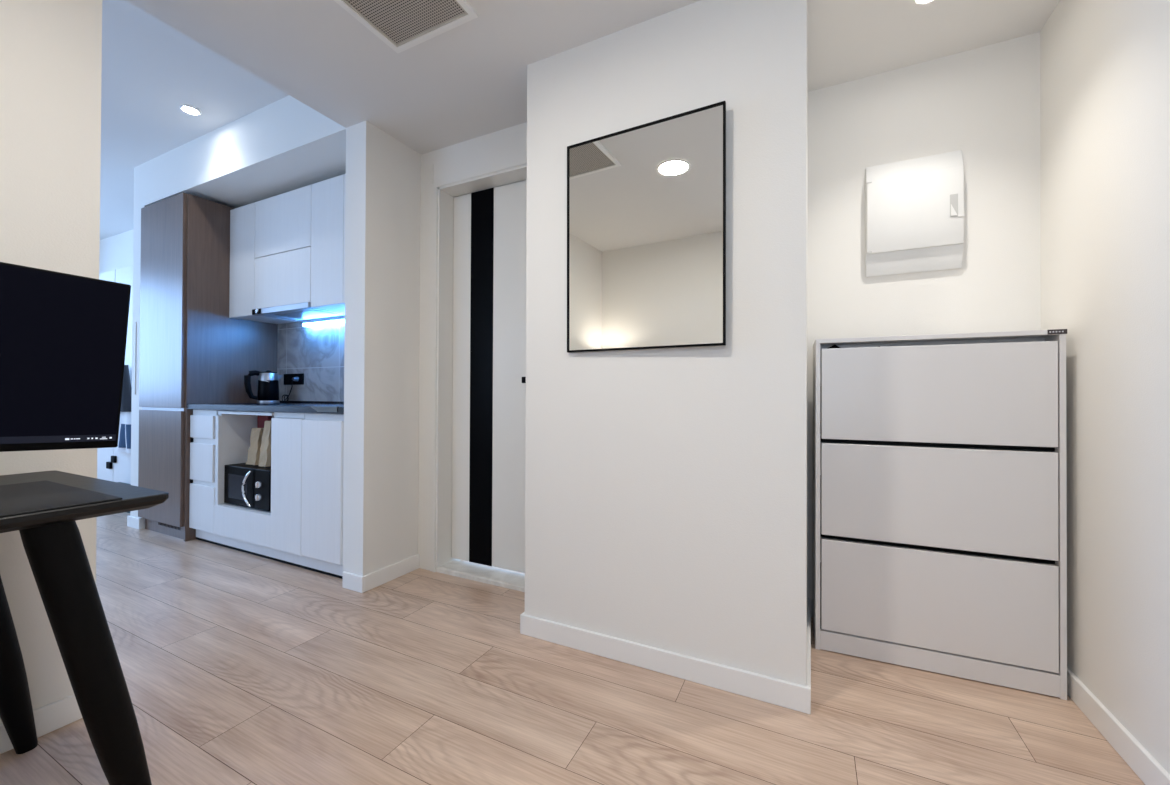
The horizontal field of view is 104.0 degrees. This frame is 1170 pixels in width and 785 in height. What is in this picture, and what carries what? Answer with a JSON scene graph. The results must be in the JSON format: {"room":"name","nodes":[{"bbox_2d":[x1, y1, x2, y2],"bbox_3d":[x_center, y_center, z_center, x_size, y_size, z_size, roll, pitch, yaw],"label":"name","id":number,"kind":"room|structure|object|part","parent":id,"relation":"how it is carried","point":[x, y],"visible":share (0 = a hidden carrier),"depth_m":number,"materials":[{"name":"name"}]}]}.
{"room":"studio apartment","nodes":[
{"label":"studio apartment","id":0,"kind":"room"},
{"bbox_2d":[0,0,101,722],"bbox_3d":[-2.365,-0.405,-0.230,0.158,2.707,3.694,0,0,26],"label":"wall","id":1,"kind":"structure","parent":0,"point":[51,50],"depth_m":1.29,"materials":[{"name":"white paint"}]},
{"bbox_2d":[0,694,81,753],"bbox_3d":[-1.868,0.919,0.767,0.172,0.078,1.472,0,0,26],"label":"baseboard","id":2,"kind":"structure","parent":1,"relation":"attached to","point":[55,715],"depth_m":1.30,"materials":[{"name":"white"}]},
{"bbox_2d":[130,163,145,528],"bbox_3d":[-3.089,-0.333,3.543,0.170,2.607,0.572,0,0,26],"label":"wall","id":3,"kind":"structure","parent":0,"point":[139,171],"depth_m":3.29,"materials":[{"name":"white paint"}]},
{"bbox_2d":[127,515,140,529],"bbox_3d":[-3.103,0.932,3.531,0.183,0.078,0.585,0,0,26],"label":"baseboard","id":4,"kind":"structure","parent":3,"relation":"attached to","point":[133,522],"depth_m":3.26,"materials":[{"name":"white"}]},
{"bbox_2d":[134,322,136,393],"bbox_3d":[-3.240,-0.248,3.296,0.020,0.523,0.006,0,0,26],"label":"trim","id":5,"kind":"structure","parent":3,"relation":"attached to","point":[135,322],"depth_m":3.29,"materials":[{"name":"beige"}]},
{"bbox_2d":[100,0,287,239],"bbox_3d":[-4.387,-1.704,1.614,5.100,0.100,5.400,0,0,26],"label":"ceiling","id":6,"kind":"structure","parent":0,"point":[150,68],"depth_m":2.53,"materials":[{"name":"white paint"}]},
{"bbox_2d":[180,104,200,115],"bbox_3d":[-2.284,-1.634,2.649,0.096,0.008,0.096,0,0,26],"label":"recessed light","id":7,"kind":"object","parent":6,"relation":"in","point":[188,109],"visible":1,"depth_m":2.65,"materials":[{"name":"white plastic"}]},
{"bbox_2d":[182,107,198,113],"bbox_3d":[-2.284,-1.635,2.649,0.072,0.006,0.072,0,0,26],"label":"diffuser","id":8,"kind":"object","parent":7,"relation":"attached to","point":[190,110],"depth_m":2.65,"materials":[{"name":"white plastic"}]},
{"bbox_2d":[99,229,344,401],"bbox_3d":[-3.225,-0.330,3.979,5.100,2.607,0.109,0,0,26],"label":"wall","id":9,"kind":"structure","parent":0,"point":[317,352],"depth_m":3.34,"materials":[{"name":"grey tile"}]},
{"bbox_2d":[145,95,345,208],"bbox_3d":[-2.043,-1.482,3.038,2.150,0.307,0.572,0,0,26],"label":"soffit","id":10,"kind":"object","parent":9,"relation":"attached to","point":[284,145],"depth_m":2.77,"materials":[{"name":"white paint"}]},
{"bbox_2d":[229,202,301,323],"bbox_3d":[-2.274,-0.897,3.279,0.300,0.755,0.334,0,0,26],"label":"upper cabinet","id":11,"kind":"object","parent":9,"relation":"attached to","point":[242,219],"visible":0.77,"depth_m":3.13,"materials":[{"name":"white wood"}]},
{"bbox_3d":[-2.344,-0.898,3.137,0.299,0.755,0.019,0,0,26],"label":"door","id":12,"kind":"part","parent":11,"relation":"part of","materials":[{"name":"white wood"}]},
{"bbox_2d":[254,185,311,308],"bbox_3d":[-1.872,-0.914,3.081,0.593,0.720,0.334,0,0,26],"label":"upper cabinet","id":13,"kind":"object","parent":9,"relation":"attached to","point":[282,221],"visible":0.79,"depth_m":2.92,"materials":[{"name":"white laminate"}]},
{"bbox_3d":[-1.942,-0.725,2.938,0.592,0.339,0.019,0,0,26],"label":"door","id":14,"kind":"part","parent":13,"relation":"part of","materials":[{"name":"white wood"}]},
{"bbox_3d":[-1.940,-1.087,2.941,0.592,0.376,0.019,0,0,26],"label":"door","id":15,"kind":"part","parent":13,"relation":"part of","materials":[{"name":"white wood"}]},
{"bbox_2d":[284,373,303,384],"bbox_3d":[-2.143,-0.098,3.377,0.228,0.081,0.013,0,0,26],"label":"power socket","id":16,"kind":"object","parent":9,"relation":"attached to","point":[287,377],"visible":0.96,"depth_m":3.37,"materials":[{"name":"black plastic"}]},
{"bbox_2d":[302,315,344,326],"bbox_3d":[-1.514,-0.497,3.052,1.130,0.046,0.042,0,0,26],"label":"led strip","id":17,"kind":"object","parent":9,"relation":"attached to","point":[335,319],"visible":0.43,"depth_m":3.18,"materials":[{"name":"grey plastic"}]},
{"bbox_2d":[311,174,344,312],"bbox_3d":[-1.470,-0.896,2.883,0.298,0.755,0.334,0,0,26],"label":"upper cabinet","id":18,"kind":"object","parent":9,"relation":"attached to","point":[327,196],"visible":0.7,"depth_m":2.73,"materials":[{"name":"white"}]},
{"bbox_2d":[252,302,344,320],"bbox_3d":[-1.893,-0.535,3.038,0.591,0.042,0.297,0,0,26],"label":"range hood","id":19,"kind":"object","parent":18,"relation":"attached to","point":[298,311],"visible":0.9,"depth_m":2.98,"materials":[{"name":"grey metal"}]},
{"bbox_3d":[-2.173,-0.535,3.024,0.099,0.034,0.002,0,0,26],"label":"control panel","id":20,"kind":"part","parent":19,"relation":"part of","materials":[{"name":"black plastic"}]},
{"bbox_2d":[343,174,345,302],"bbox_3d":[-1.183,-0.896,2.742,0.339,0.755,0.334,0,0,26],"label":"upper cabinet","id":21,"kind":"object","parent":9,"relation":"attached to","point":[344,174],"visible":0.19,"depth_m":2.66,"materials":[{"name":"white"}]},
{"bbox_2d":[343,121,420,575],"bbox_3d":[-0.995,-0.179,2.568,0.148,2.304,0.672,0,0,26],"label":"wall pillar","id":22,"kind":"structure","parent":0,"point":[382,332],"depth_m":2.31,"materials":[{"name":"white paint"}]},
{"bbox_2d":[342,554,419,592],"bbox_3d":[-1.060,0.933,2.406,0.146,0.078,0.367,0,0,26],"label":"baseboard","id":23,"kind":"structure","parent":22,"relation":"attached to","point":[358,583],"depth_m":2.30,"materials":[{"name":"white"}]},
{"bbox_2d":[421,122,526,560],"bbox_3d":[-0.046,-0.177,2.243,1.844,2.304,0.218,0,0,26],"label":"wall","id":24,"kind":"structure","parent":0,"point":[508,145],"depth_m":2.38,"materials":[{"name":"white paint"}]},
{"bbox_2d":[418,159,526,572],"bbox_3d":[-0.426,-0.142,2.383,1.034,2.232,0.165,0,0,26],"label":"door","id":25,"kind":"structure","parent":24,"relation":"attached to","point":[472,342],"depth_m":2.48,"materials":[{"name":"white wood"}]},
{"bbox_3d":[-0.880,-0.143,2.528,0.091,2.232,0.006,0,0,26],"label":"architrave","id":26,"kind":"part","parent":25,"relation":"part of","materials":[{"name":"white wood"}]},
{"bbox_2d":[0,512,1144,784],"bbox_3d":[-3.088,1.014,0.974,8.200,0.120,5.640,0,0,26],"label":"floor","id":27,"kind":"structure","parent":0,"point":[238,667],"depth_m":1.41,"materials":[{"name":"brown wood"}]},
{"bbox_2d":[0,470,168,784],"bbox_3d":[-1.506,0.587,0.549,0.664,0.742,1.345,0,0,26],"label":"desk","id":28,"kind":"object","parent":27,"relation":"on","point":[53,545],"visible":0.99,"depth_m":0.92,"materials":[{"name":"black wood"}]},
{"bbox_3d":[-1.519,0.605,1.162,0.072,0.713,0.190,0,0,11],"label":"leg","id":29,"kind":"part","parent":28,"relation":"part of","materials":[{"name":"black wood"}]},
{"bbox_2d":[0,480,122,517],"bbox_3d":[-1.335,0.215,0.642,0.418,0.004,0.878,0,0,26],"label":"desk mat","id":30,"kind":"object","parent":28,"relation":"on","point":[38,496],"visible":1,"depth_m":0.94,"materials":[{"name":"black leather"}]},
{"bbox_2d":[0,262,130,451],"bbox_3d":[-1.300,-0.028,0.825,0.299,0.486,0.619,0,0,26],"label":"monitor","id":31,"kind":"object","parent":30,"relation":"on","point":[63,336],"visible":1,"depth_m":0.95,"materials":[{"name":"black plastic"}]},
{"bbox_3d":[-0.997,0.606,0.929,0.072,0.713,0.202,0,0,39],"label":"leg","id":32,"kind":"part","parent":28,"relation":"part of","materials":[{"name":"black wood"}]},
{"bbox_2d":[97,265,132,483],"bbox_3d":[-4.146,-0.071,4.203,1.950,2.085,0.285,0,0,26],"label":"wardrobe","id":33,"kind":"object","parent":27,"relation":"on","point":[113,466],"visible":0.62,"depth_m":4.05,"materials":[{"name":"white"}]},
{"bbox_3d":[-4.646,-0.090,4.324,0.925,2.040,0.020,0,0,26],"label":"door","id":34,"kind":"part","parent":33,"relation":"part of","materials":[{"name":"white wood"}]},
{"bbox_2d":[112,412,130,452],"bbox_3d":[-3.946,0.310,3.921,0.500,0.400,0.066,0,0,28],"label":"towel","id":35,"kind":"object","parent":33,"relation":"hanging from","point":[124,437],"visible":0.6,"depth_m":3.89,"materials":[{"name":"white fabric"}]},
{"bbox_3d":[-3.776,-0.089,3.896,0.995,2.040,0.020,0,0,26],"label":"door","id":36,"kind":"part","parent":33,"relation":"part of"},
{"bbox_2d":[121,365,131,411],"bbox_3d":[-3.937,-0.035,3.870,0.520,0.390,0.056,0,0,26],"label":"coat","id":37,"kind":"object","parent":33,"relation":"hanging from","point":[126,390],"visible":0.27,"depth_m":3.80,"materials":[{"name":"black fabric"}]},
{"bbox_2d":[189,410,219,533],"bbox_3d":[-2.324,0.499,3.161,0.319,0.769,0.540,0,0,26],"label":"base cabinet","id":38,"kind":"object","parent":27,"relation":"on","point":[202,422],"visible":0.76,"depth_m":2.92,"materials":[{"name":"white"}]},
{"bbox_3d":[-2.445,0.738,2.928,0.298,0.288,0.019,0,0,26],"label":"drawer","id":39,"kind":"part","parent":38,"relation":"part of","materials":[{"name":"white wood"}]},
{"bbox_3d":[-2.453,0.447,2.934,0.276,0.238,0.019,0,0,26],"label":"drawer","id":40,"kind":"part","parent":38,"relation":"part of","materials":[{"name":"white wood"}]},
{"bbox_3d":[-2.453,0.220,2.936,0.276,0.145,0.019,0,0,26],"label":"drawer","id":41,"kind":"part","parent":38,"relation":"part of","materials":[{"name":"white wood"}]},
{"bbox_3d":[-2.436,0.580,2.932,0.286,0.031,0.012,0,0,26],"label":"grip rail","id":42,"kind":"part","parent":38,"relation":"part of","materials":[{"name":"white"}]},
{"bbox_3d":[-2.435,0.311,2.934,0.286,0.038,0.012,0,0,26],"label":"grip rail","id":43,"kind":"part","parent":38,"relation":"part of","materials":[{"name":"white"}]},
{"bbox_3d":[-2.434,0.131,2.935,0.286,0.037,0.012,0,0,26],"label":"grip rail","id":44,"kind":"part","parent":38,"relation":"part of","materials":[{"name":"white metal"}]},
{"bbox_2d":[138,193,277,541],"bbox_3d":[-2.743,-0.165,3.360,0.607,2.272,0.592,0,0,26],"label":"tall cabinet","id":45,"kind":"object","parent":27,"relation":"on","point":[192,352],"visible":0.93,"depth_m":3.09,"materials":[{"name":"brown wood"}]},
{"bbox_3d":[-2.880,0.498,3.104,0.586,0.754,0.022,0,0,26],"label":"door","id":46,"kind":"part","parent":45,"relation":"part of","materials":[{"name":"brown wood"}]},
{"bbox_3d":[-2.876,-0.601,3.111,0.586,1.404,0.022,0,0,26],"label":"door","id":47,"kind":"part","parent":45,"relation":"part of","materials":[{"name":"brown wood"}]},
{"bbox_3d":[-2.865,0.111,3.125,0.578,0.024,0.038,0,0,26],"label":"door rail","id":48,"kind":"part","parent":45,"relation":"part of","materials":[{"name":"silver metal"}]},
{"bbox_3d":[-2.475,-0.163,3.239,0.020,2.268,0.573,0,0,26],"label":"panel","id":49,"kind":"part","parent":45,"relation":"part of","materials":[{"name":"brown wood"}]},
{"bbox_2d":[214,411,304,555],"bbox_3d":[-1.803,0.499,2.905,0.870,0.769,0.540,0,0,26],"label":"base cabinet","id":50,"kind":"object","parent":27,"relation":"on","point":[279,528],"visible":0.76,"depth_m":2.60,"materials":[{"name":"white wood"}]},
{"bbox_2d":[224,463,270,510],"bbox_3d":[-1.979,0.579,2.905,0.478,0.245,0.382,0,0,26],"label":"microwave","id":51,"kind":"object","parent":50,"relation":"in","point":[245,485],"visible":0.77,"depth_m":2.75,"materials":[{"name":"black metal"}]},
{"bbox_3d":[-2.114,0.574,2.806,0.323,0.237,0.021,0,0,26],"label":"door","id":52,"kind":"part","parent":51,"relation":"part of","materials":[{"name":"black glass"}]},
{"bbox_3d":[-2.018,0.573,2.727,0.065,0.215,0.017,0,0,13],"label":"handle","id":53,"kind":"part","parent":51,"relation":"part of","materials":[{"name":"silver metal"}]},
{"bbox_2d":[246,428,263,464],"bbox_3d":[-2.089,0.340,2.921,0.103,0.230,0.094,0,0,26],"label":"paper bag","id":54,"kind":"object","parent":51,"relation":"on","point":[253,457],"visible":0.69,"depth_m":2.90,"materials":[{"name":"beige paper"}]},
{"bbox_3d":[-1.923,0.617,2.688,0.042,0.042,0.022,0,0,26],"label":"knob","id":55,"kind":"part","parent":51,"relation":"part of","materials":[{"name":"silver metal"}]},
{"bbox_3d":[-1.922,0.542,2.689,0.042,0.042,0.022,0,0,26],"label":"knob","id":56,"kind":"part","parent":51,"relation":"part of","materials":[{"name":"silver metal"}]},
{"bbox_3d":[-1.899,0.574,2.701,0.154,0.237,0.021,0,0,26],"label":"control panel","id":57,"kind":"part","parent":51,"relation":"part of","materials":[{"name":"black plastic"}]},
{"bbox_2d":[258,421,270,466],"bbox_3d":[-1.963,0.315,2.846,0.080,0.280,0.087,0,0,26],"label":"paper bag","id":58,"kind":"object","parent":51,"relation":"on","point":[265,450],"visible":0.63,"depth_m":2.82,"materials":[{"name":"beige paper"}]},
{"bbox_2d":[257,415,271,427],"bbox_3d":[-2.118,0.296,3.022,0.118,0.318,0.030,0,0,26],"label":"packet","id":59,"kind":"object","parent":51,"relation":"on","point":[261,419],"visible":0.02,"depth_m":3.01,"materials":[{"name":"red paper"}]},
{"bbox_2d":[187,401,343,414],"bbox_3d":[-1.778,0.087,2.889,1.538,0.054,0.562,0,0,26],"label":"countertop","id":60,"kind":"structure","parent":50,"relation":"on","point":[290,406],"depth_m":2.71,"materials":[{"name":"grey stone"}]},
{"bbox_2d":[244,370,298,402],"bbox_3d":[-2.239,-0.040,3.266,0.138,0.233,0.306,0,0,39],"label":"electric kettle","id":61,"kind":"object","parent":60,"relation":"on","point":[268,381],"visible":1,"depth_m":3.20,"materials":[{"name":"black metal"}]},
{"bbox_3d":[-2.323,-0.052,3.202,0.103,0.208,0.040,0,0,-35],"label":"handle","id":62,"kind":"part","parent":61,"relation":"part of","materials":[{"name":"black plastic"}]},
{"bbox_3d":[-2.185,-0.009,3.325,0.122,0.169,0.072,0,0,26],"label":"power cord","id":63,"kind":"part","parent":61,"relation":"part of","materials":[{"name":"black plastic"}]},
{"bbox_2d":[310,406,343,411],"bbox_3d":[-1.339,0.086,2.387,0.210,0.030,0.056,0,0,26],"label":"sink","id":64,"kind":"object","parent":60,"relation":"on","point":[317,408],"visible":0.92,"depth_m":2.35,"materials":[{"name":"grey metal"}]},
{"bbox_3d":[-1.648,0.128,2.549,0.277,0.029,0.004,0,0,26],"label":"grip rail","id":65,"kind":"part","parent":50,"relation":"part of","materials":[{"name":"white metal"}]},
{"bbox_2d":[196,529,342,578],"bbox_3d":[-1.878,0.927,2.688,1.535,0.087,0.015,0,0,26],"label":"plinth","id":66,"kind":"object","parent":27,"relation":"on","point":[319,566],"visible":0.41,"depth_m":2.64,"materials":[{"name":"white"}]},
{"bbox_2d":[301,413,343,564],"bbox_3d":[-1.249,0.500,2.632,0.362,0.769,0.541,0,0,26],"label":"base cabinet","id":67,"kind":"object","parent":27,"relation":"on","point":[322,434],"visible":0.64,"depth_m":2.39,"materials":[{"name":"white wood"}]},
{"bbox_3d":[-1.360,0.131,2.408,0.359,0.035,0.006,0,0,26],"label":"grip rail","id":68,"kind":"part","parent":67,"relation":"part of","materials":[{"name":"white metal"}]},
{"bbox_2d":[436,560,524,591],"bbox_3d":[-0.393,0.960,2.347,0.864,0.027,0.124,0,0,26],"label":"threshold","id":69,"kind":"object","parent":27,"relation":"on","point":[506,579],"visible":0.65,"depth_m":2.39,"materials":[{"name":"white stone"}]},
{"bbox_2d":[813,329,1066,699],"bbox_3d":[1.247,0.387,1.692,0.714,1.178,0.219,0,0,24],"label":"cabinet","id":70,"kind":"object","parent":27,"relation":"on","point":[940,460],"visible":1,"depth_m":1.58,"materials":[{"name":"white laminate"}]},
{"bbox_3d":[0.928,0.395,1.835,0.016,1.162,0.215,0,0,24],"label":"panel","id":71,"kind":"part","parent":70,"relation":"part of","materials":[{"name":"white laminate"}]},
{"bbox_3d":[1.289,0.396,1.790,0.681,1.162,0.006,0,0,24],"label":"panel","id":72,"kind":"part","parent":70,"relation":"part of","materials":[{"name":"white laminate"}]},
{"bbox_3d":[1.243,-0.130,1.684,0.681,0.112,0.008,0,0,24],"label":"rail","id":73,"kind":"part","parent":70,"relation":"part of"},
{"bbox_3d":[1.249,-0.194,1.697,0.713,0.016,0.217,0,0,24],"label":"panel","id":74,"kind":"part","parent":70,"relation":"part of","materials":[{"name":"white laminate"}]},
{"bbox_3d":[1.566,0.396,1.553,0.016,1.162,0.215,0,0,24],"label":"panel","id":75,"kind":"part","parent":70,"relation":"part of","materials":[{"name":"white laminate"}]},
{"bbox_2d":[126,0,1059,154],"bbox_3d":[-0.249,-1.541,0.897,2.959,0.403,3.307,0,0,26],"label":"ceiling","id":76,"kind":"structure","parent":0,"point":[467,81],"depth_m":1.75,"materials":[{"name":"white paint"}]},
{"bbox_2d":[334,0,477,52],"bbox_3d":[-0.705,-1.333,1.395,0.395,0.010,0.682,0,0,26],"label":"ceiling vent","id":77,"kind":"object","parent":76,"relation":"in","point":[402,25],"visible":1,"depth_m":1.62,"materials":[{"name":"white"}]},
{"bbox_2d":[345,0,464,43],"bbox_3d":[-0.705,-1.335,1.396,0.343,0.003,0.630,0,0,26],"label":"grille","id":78,"kind":"object","parent":77,"relation":"attached to","point":[395,21],"depth_m":1.62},
{"bbox_2d":[913,0,933,4],"bbox_3d":[1.142,-1.325,1.517,0.088,0.008,0.088,0,0,26],"label":"recessed light","id":79,"kind":"object","parent":76,"relation":"in","point":[918,2],"visible":1,"depth_m":1.55,"materials":[{"name":"white plastic"}]},
{"bbox_2d":[525,0,807,685],"bbox_3d":[0.392,-0.177,1.979,1.024,2.304,0.780,0,0,26],"label":"wall partition","id":80,"kind":"structure","parent":0,"point":[666,488],"depth_m":1.57,"materials":[{"name":"white paint"}]},
{"bbox_2d":[567,101,725,352],"bbox_3d":[0.198,-0.547,1.626,0.590,0.788,0.032,0,0,28],"label":"wall mirror","id":81,"kind":"object","parent":80,"relation":"attached to","point":[646,203],"visible":1,"depth_m":1.60,"materials":[{"name":"black mirror"}]},
{"bbox_2d":[520,598,810,713],"bbox_3d":[0.362,0.935,1.921,1.050,0.078,0.693,0,0,26],"label":"baseboard","id":82,"kind":"structure","parent":80,"relation":"attached to","point":[794,696],"depth_m":1.56,"materials":[{"name":"white"}]},
{"bbox_2d":[807,32,1040,598],"bbox_3d":[1.301,-0.224,1.911,0.869,2.404,0.100,0,0,26],"label":"wall","id":83,"kind":"structure","parent":0,"point":[983,103],"depth_m":1.82,"materials":[{"name":"white paint"}]},
{"bbox_2d":[865,150,964,276],"bbox_3d":[1.310,-0.711,1.830,0.318,0.459,0.053,0,0,26],"label":"box","id":84,"kind":"object","parent":83,"relation":"attached to","point":[914,208],"visible":1,"depth_m":1.81,"materials":[{"name":"white plastic"}]},
{"bbox_3d":[1.303,-0.717,1.815,0.316,0.297,0.011,0,0,26],"label":"door","id":85,"kind":"part","parent":84,"relation":"part of","materials":[{"name":"white plastic"}]},
{"bbox_2d":[1040,0,1169,773],"bbox_3d":[1.028,-0.236,0.258,0.100,2.404,3.307,0,0,26],"label":"wall","id":86,"kind":"structure","parent":0,"point":[1105,64],"depth_m":1.27,"materials":[{"name":"white paint"}]},
{"bbox_2d":[1067,667,1169,784],"bbox_3d":[0.974,0.927,0.278,0.013,0.078,3.102,0,0,26],"label":"baseboard","id":87,"kind":"structure","parent":86,"relation":"attached to","point":[1145,766],"depth_m":1.24,"materials":[{"name":"white wood"}]}
]}

